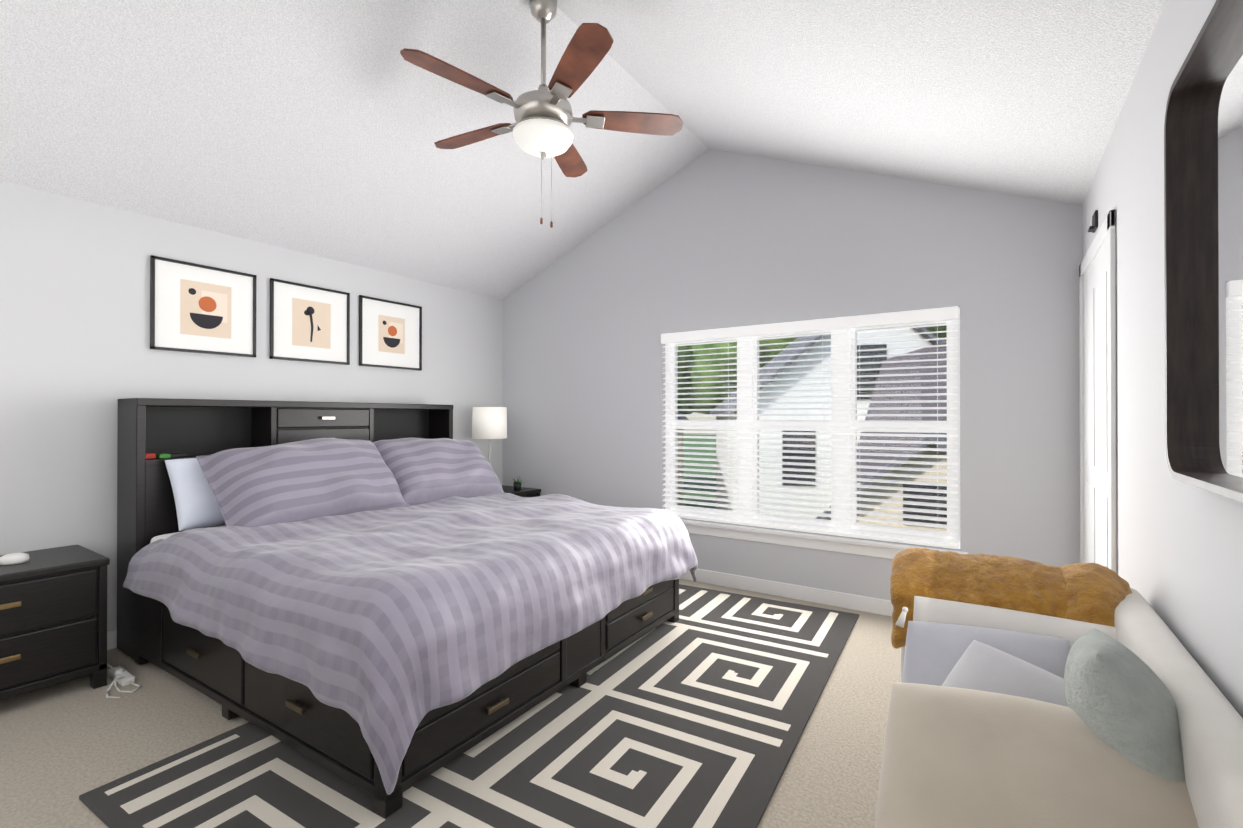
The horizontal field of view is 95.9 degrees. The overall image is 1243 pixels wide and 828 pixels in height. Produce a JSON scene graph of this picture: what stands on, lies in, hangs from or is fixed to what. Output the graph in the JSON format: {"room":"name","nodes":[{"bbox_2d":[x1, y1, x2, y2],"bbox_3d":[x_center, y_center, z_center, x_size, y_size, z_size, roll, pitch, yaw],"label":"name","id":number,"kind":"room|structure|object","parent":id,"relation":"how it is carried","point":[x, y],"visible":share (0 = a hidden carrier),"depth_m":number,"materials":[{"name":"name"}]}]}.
{"room":"bedroom","nodes":[
{"label":"bedroom","id":0,"kind":"room"},
{"bbox_2d":[0,181,501,631],"bbox_3d":[-2.573,0.078,3.498,0.001,2.450,5.000,0,0,34],"label":"wall","id":1,"kind":"structure","parent":0,"point":[79,357],"depth_m":3.12,"materials":[{"name":"grey paint"}]},
{"bbox_2d":[107,630,116,649],"bbox_3d":[-2.567,1.253,3.489,0.014,0.100,5.000,0,0,34],"label":"baseboard","id":2,"kind":"structure","parent":1,"relation":"attached to","point":[111,635],"depth_m":3.10,"materials":[{"name":"white"}]},
{"bbox_2d":[150,255,256,356],"bbox_3d":[-2.573,-0.646,3.478,0.022,0.542,0.553,0,0,34],"label":"picture","id":3,"kind":"object","parent":1,"relation":"attached to","point":[197,308],"visible":0.98,"depth_m":3.46,"materials":[{"name":"black"}]},
{"bbox_2d":[270,278,349,364],"bbox_3d":[-2.215,-0.644,4.013,0.022,0.542,0.552,0,0,34],"label":"picture","id":4,"kind":"object","parent":1,"relation":"attached to","point":[308,323],"visible":0.94,"depth_m":3.99,"materials":[{"name":"black"}]},
{"bbox_2d":[359,295,421,370],"bbox_3d":[-1.860,-0.642,4.545,0.022,0.542,0.554,0,0,34],"label":"picture","id":5,"kind":"object","parent":1,"relation":"attached to","point":[390,334],"visible":0.94,"depth_m":4.53,"materials":[{"name":"black"}]},
{"bbox_2d":[0,578,900,827],"bbox_3d":[-0.711,1.298,2.249,4.480,0.001,5.000,0,0,34],"label":"floor","id":6,"kind":"structure","parent":0,"point":[64,745],"depth_m":2.26,"materials":[{"name":"carpet"}]},
{"bbox_2d":[0,545,109,699],"bbox_3d":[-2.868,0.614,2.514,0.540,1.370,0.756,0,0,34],"label":"nightstand","id":7,"kind":"object","parent":6,"relation":"on","point":[53,616],"visible":1,"depth_m":2.54,"materials":[{"name":"brown wood"}]},
{"bbox_2d":[106,663,140,698],"bbox_3d":[-2.573,1.150,2.785,0.735,0.300,0.128,0,0,34],"label":"cord","id":8,"kind":"object","parent":6,"relation":"on","point":[120,675],"visible":0.85,"depth_m":2.70,"materials":[{"name":"white plastic"}]},
{"bbox_2d":[117,398,697,817],"bbox_3d":[-1.145,0.602,3.244,2.570,1.371,2.281,0,0,33],"label":"bed","id":9,"kind":"object","parent":6,"relation":"on","point":[385,605],"visible":1,"depth_m":2.52,"materials":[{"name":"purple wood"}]},
{"bbox_2d":[164,452,322,530],"bbox_3d":[-2.157,0.425,3.259,0.260,0.369,0.756,0,0,33],"label":"pillow","id":10,"kind":"object","parent":9,"relation":"on","point":[190,502],"depth_m":2.99,"materials":[{"name":"fabric"}]},
{"bbox_2d":[79,584,858,827],"bbox_3d":[-0.147,1.293,2.750,2.000,0.012,3.200,0,0,31],"label":"rug","id":11,"kind":"object","parent":6,"relation":"on","point":[698,713],"visible":0.73,"depth_m":2.09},
{"bbox_2d":[472,407,540,496],"bbox_3d":[-1.160,0.624,5.071,0.540,1.370,0.746,0,0,34],"label":"nightstand","id":12,"kind":"object","parent":6,"relation":"on","point":[489,423],"visible":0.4,"depth_m":4.97,"materials":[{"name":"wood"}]},
{"bbox_2d":[472,407,507,492],"bbox_3d":[-1.193,0.319,5.077,0.310,0.760,0.310,0,0,34],"label":"table lamp","id":13,"kind":"object","parent":12,"relation":"on","point":[489,423],"depth_m":4.95,"materials":[{"name":"white metal"}]},
{"bbox_2d":[512,475,522,489],"bbox_3d":[-0.963,0.634,5.185,0.100,0.130,0.100,0,0,34],"label":"plant","id":14,"kind":"object","parent":12,"relation":"on","point":[517,485],"depth_m":5.16,"materials":[{"name":"green plant"}]},
{"bbox_2d":[875,547,1242,827],"bbox_3d":[0.872,0.859,1.246,0.702,0.809,1.988,0,0,34],"label":"sofa","id":15,"kind":"object","parent":6,"relation":"on","point":[1025,693],"visible":1,"depth_m":1.12,"materials":[{"name":"fabric"}]},
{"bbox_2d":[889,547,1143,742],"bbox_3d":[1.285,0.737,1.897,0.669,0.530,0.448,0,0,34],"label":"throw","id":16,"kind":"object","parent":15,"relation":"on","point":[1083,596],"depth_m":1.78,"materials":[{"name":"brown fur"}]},
{"bbox_2d":[875,682,1242,827],"bbox_3d":[0.766,0.787,1.023,0.559,0.371,0.524,0,0,34],"label":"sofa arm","id":17,"kind":"object","parent":15,"relation":"on","point":[953,757],"depth_m":1.04},
{"bbox_2d":[0,0,1165,299],"bbox_3d":[-0.711,-1.607,2.260,4.480,0.910,5.000,0,0,34],"label":"ceiling","id":18,"kind":"structure","parent":0,"point":[320,128],"depth_m":2.84,"materials":[{"name":"paint"}]},
{"bbox_2d":[400,0,682,227],"bbox_3d":[-0.428,-1.467,2.756,1.315,1.116,1.337,0,0,34],"label":"ceiling fan","id":19,"kind":"object","parent":18,"relation":"hanging from","point":[544,119],"visible":1,"depth_m":2.66,"materials":[{"name":"brown wood"}]},
{"bbox_2d":[502,149,1081,600],"bbox_3d":[0.717,-0.374,4.392,4.480,3.360,0.140,0,0,34],"label":"wall","id":20,"kind":"structure","parent":0,"point":[708,239],"depth_m":3.94,"materials":[{"name":"grey paint"}]},
{"bbox_2d":[681,568,893,616],"bbox_3d":[0.687,1.256,4.313,4.450,0.100,0.014,0,0,34],"label":"baseboard","id":21,"kind":"structure","parent":20,"relation":"attached to","point":[844,600],"depth_m":3.94,"materials":[{"name":"white"}]},
{"bbox_2d":[665,308,959,548],"bbox_3d":[1.246,0.090,4.067,2.080,1.490,0.070,0,0,34],"label":"window","id":22,"kind":"structure","parent":20,"relation":"in","point":[873,366],"depth_m":3.95,"materials":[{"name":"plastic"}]},
{"bbox_2d":[661,306,958,548],"bbox_3d":[1.196,0.086,3.991,2.070,1.473,0.068,0,0,34],"label":"window blinds","id":23,"kind":"object","parent":22,"relation":"attached to","point":[937,315],"visible":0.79,"depth_m":3.87,"materials":[{"name":"white plastic"}]},
{"bbox_2d":[681,519,967,558],"bbox_3d":[1.223,0.885,4.028,2.160,0.100,0.174,0,0,34],"label":"window sill","id":24,"kind":"structure","parent":20,"relation":"attached to","point":[851,546],"depth_m":3.92,"materials":[{"name":"white"}]},
{"bbox_2d":[1082,0,1242,717],"bbox_3d":[1.152,0.068,1.009,0.001,2.450,5.000,0,0,34],"label":"wall","id":25,"kind":"structure","parent":0,"point":[1180,557],"depth_m":1.68,"materials":[{"name":"grey paint"}]},
{"bbox_2d":[1088,210,1097,232],"bbox_3d":[2.233,-0.910,2.660,0.029,0.080,0.100,0,0,34],"label":"wall hook","id":26,"kind":"object","parent":25,"relation":"attached to","point":[1093,228],"visible":1,"depth_m":2.63,"materials":[{"name":"black metal"}]},
{"bbox_2d":[1079,209,1116,572],"bbox_3d":[2.226,0.244,2.636,0.018,2.110,1.000,0,0,34],"label":"door frame","id":27,"kind":"structure","parent":25,"relation":"attached to","point":[1097,390],"depth_m":2.53,"materials":[{"name":"white wood"}]},
{"bbox_2d":[1164,0,1242,502],"bbox_3d":[1.078,-0.307,0.955,0.056,0.910,0.925,0,0,34],"label":"mirror","id":28,"kind":"object","parent":25,"relation":"attached to","point":[1203,185],"visible":1,"depth_m":1.21,"materials":[{"name":"brown wood"}]}
]}

